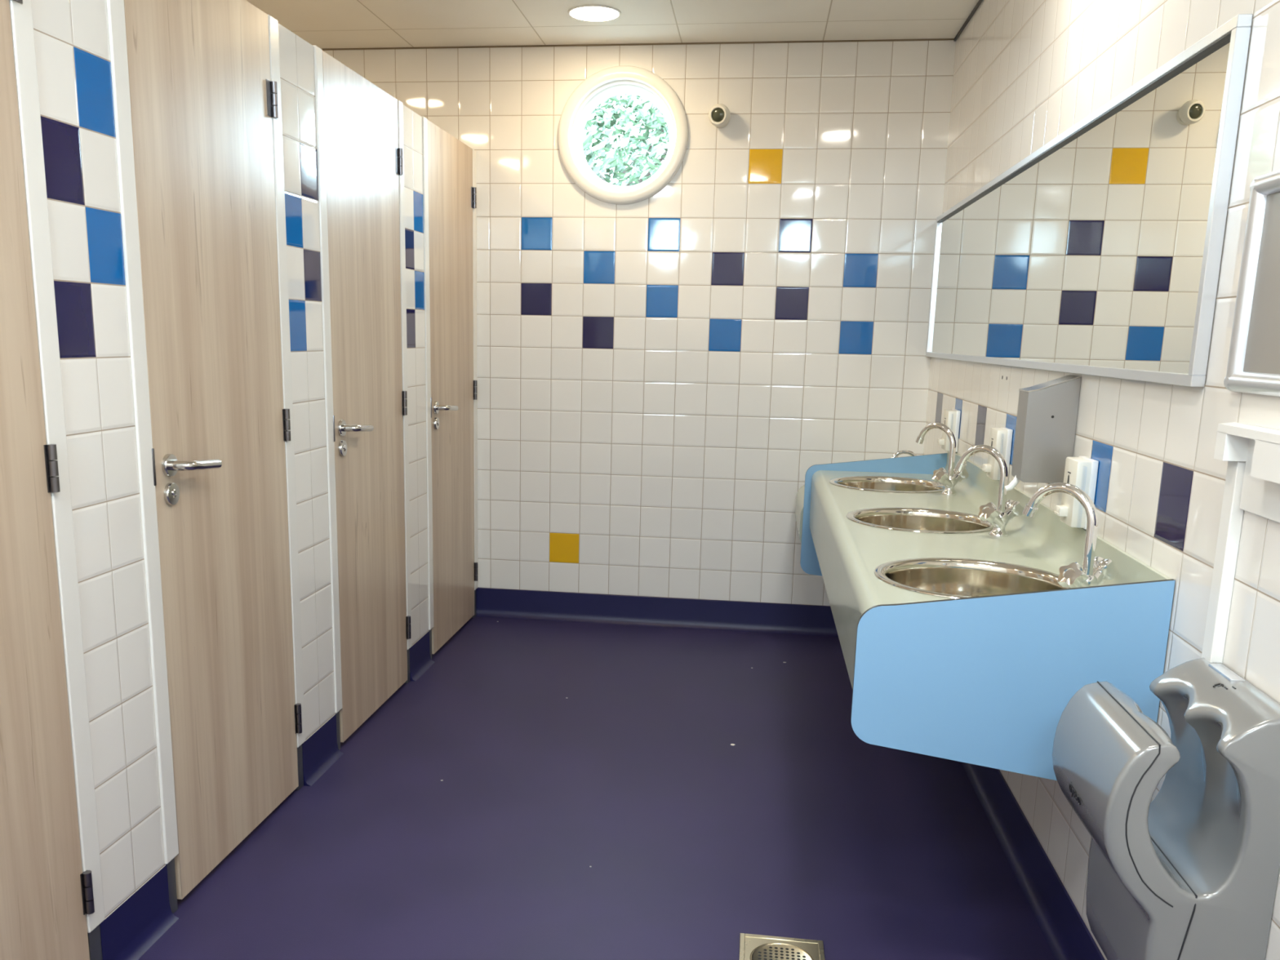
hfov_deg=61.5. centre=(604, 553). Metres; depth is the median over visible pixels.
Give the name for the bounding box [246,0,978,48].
ceiling
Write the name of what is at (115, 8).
door frame
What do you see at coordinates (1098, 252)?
wall mirror
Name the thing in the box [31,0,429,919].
wall
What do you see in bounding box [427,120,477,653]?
door
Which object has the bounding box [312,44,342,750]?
door frame
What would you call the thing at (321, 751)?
baseboard
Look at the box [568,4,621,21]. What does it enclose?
recessed light
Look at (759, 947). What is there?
floor drain
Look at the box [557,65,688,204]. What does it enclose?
window
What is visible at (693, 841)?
floor
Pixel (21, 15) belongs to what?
door frame
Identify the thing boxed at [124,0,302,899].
door
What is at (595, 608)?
baseboard
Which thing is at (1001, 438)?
soap dispenser
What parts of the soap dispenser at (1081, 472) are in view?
plate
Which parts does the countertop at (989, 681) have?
panel, panel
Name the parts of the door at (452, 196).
handle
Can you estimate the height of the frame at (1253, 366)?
0.340 m
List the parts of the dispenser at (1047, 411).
push lever, lid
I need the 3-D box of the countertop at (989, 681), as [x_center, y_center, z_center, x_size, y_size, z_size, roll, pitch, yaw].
[0.936,0.089,3.249,0.566,0.590,2.417,3,12,8]
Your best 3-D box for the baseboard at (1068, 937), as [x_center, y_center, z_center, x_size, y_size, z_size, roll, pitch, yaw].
[1.071,0.880,2.501,0.028,0.145,5.500,3,12,8]
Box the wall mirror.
[925,13,1253,386]
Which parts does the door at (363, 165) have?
handle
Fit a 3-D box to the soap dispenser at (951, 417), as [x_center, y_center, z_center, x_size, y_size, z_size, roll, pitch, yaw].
[1.343,-0.481,4.192,0.066,0.159,0.128,3,12,8]
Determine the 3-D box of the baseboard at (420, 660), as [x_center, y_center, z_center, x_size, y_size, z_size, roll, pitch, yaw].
[-0.810,0.426,4.543,0.112,0.143,0.270,3,12,8]
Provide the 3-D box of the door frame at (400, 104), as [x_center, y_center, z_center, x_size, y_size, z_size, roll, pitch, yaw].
[-0.827,-0.571,4.183,0.111,2.240,0.065,3,12,8]
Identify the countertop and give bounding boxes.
[800,451,1175,780]
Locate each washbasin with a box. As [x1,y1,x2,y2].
[795,484,804,542]
[829,475,944,493]
[846,506,993,533]
[874,557,1071,598]
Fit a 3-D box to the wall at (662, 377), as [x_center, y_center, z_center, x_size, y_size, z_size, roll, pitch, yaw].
[-0.225,-1.018,5.293,4.115,2.694,0.300,3,12,8]
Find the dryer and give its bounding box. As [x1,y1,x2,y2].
[1052,657,1279,959]
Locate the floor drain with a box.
[738,933,825,959]
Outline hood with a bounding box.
[1213,422,1279,484]
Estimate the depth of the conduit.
1.75 m
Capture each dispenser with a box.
[937,408,960,452]
[982,426,1013,481]
[1004,374,1081,491]
[1053,456,1098,528]
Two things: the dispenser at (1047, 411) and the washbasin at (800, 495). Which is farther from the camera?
the washbasin at (800, 495)
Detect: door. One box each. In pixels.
[0,0,94,959]
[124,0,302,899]
[322,50,411,742]
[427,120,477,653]
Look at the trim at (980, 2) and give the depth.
4.34 m
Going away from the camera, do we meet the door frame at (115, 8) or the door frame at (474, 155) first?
the door frame at (115, 8)
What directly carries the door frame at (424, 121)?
attached to the wall at (72, 37)
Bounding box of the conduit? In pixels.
[1201,461,1245,663]
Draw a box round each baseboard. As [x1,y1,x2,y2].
[99,864,178,959]
[302,713,343,786]
[409,631,434,681]
[475,587,838,636]
[960,761,1105,959]
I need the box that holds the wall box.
[1213,422,1279,523]
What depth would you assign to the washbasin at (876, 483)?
4.17 m
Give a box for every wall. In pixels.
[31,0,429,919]
[323,40,955,605]
[923,0,1279,959]
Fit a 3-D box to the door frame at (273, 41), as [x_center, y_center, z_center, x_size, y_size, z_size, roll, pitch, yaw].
[-0.976,-0.363,3.147,0.111,2.240,0.071,3,12,8]
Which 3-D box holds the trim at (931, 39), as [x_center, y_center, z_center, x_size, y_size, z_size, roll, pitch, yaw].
[-0.220,-2.304,4.876,3.515,0.006,0.006,3,12,8]
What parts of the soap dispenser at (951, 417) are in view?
plate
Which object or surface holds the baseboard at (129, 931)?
attached to the wall at (72, 37)
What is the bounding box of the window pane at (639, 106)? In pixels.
[582,93,669,186]
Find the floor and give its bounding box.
[137,616,1054,959]
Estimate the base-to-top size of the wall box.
0.132 m
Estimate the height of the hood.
0.067 m
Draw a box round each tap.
[890,449,916,457]
[915,422,968,495]
[955,444,1023,537]
[1022,482,1117,587]
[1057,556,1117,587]
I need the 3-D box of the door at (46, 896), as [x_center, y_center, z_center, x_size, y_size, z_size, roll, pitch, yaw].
[-1.111,-0.092,1.758,0.110,2.219,0.724,3,12,8]
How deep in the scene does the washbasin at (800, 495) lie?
4.70 m
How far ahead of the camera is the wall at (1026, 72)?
2.29 m
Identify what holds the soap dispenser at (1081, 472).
attached to the wall at (1026, 72)
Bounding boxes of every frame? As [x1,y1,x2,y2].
[8,0,105,959]
[106,0,178,913]
[267,14,305,790]
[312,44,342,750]
[397,99,412,683]
[421,115,433,659]
[471,148,478,617]
[1223,169,1279,396]
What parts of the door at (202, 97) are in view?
handle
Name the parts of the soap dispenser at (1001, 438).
plate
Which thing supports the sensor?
attached to the wall at (662, 377)
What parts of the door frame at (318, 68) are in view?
strike plate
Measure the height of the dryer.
0.644 m
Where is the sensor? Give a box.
[708,103,730,128]
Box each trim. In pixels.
[321,38,954,50]
[953,0,982,41]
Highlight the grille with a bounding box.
[1208,663,1244,681]
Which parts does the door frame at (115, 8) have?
strike plate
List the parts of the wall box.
plate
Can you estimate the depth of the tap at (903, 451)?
4.61 m
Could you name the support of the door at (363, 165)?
in the wall at (72, 37)

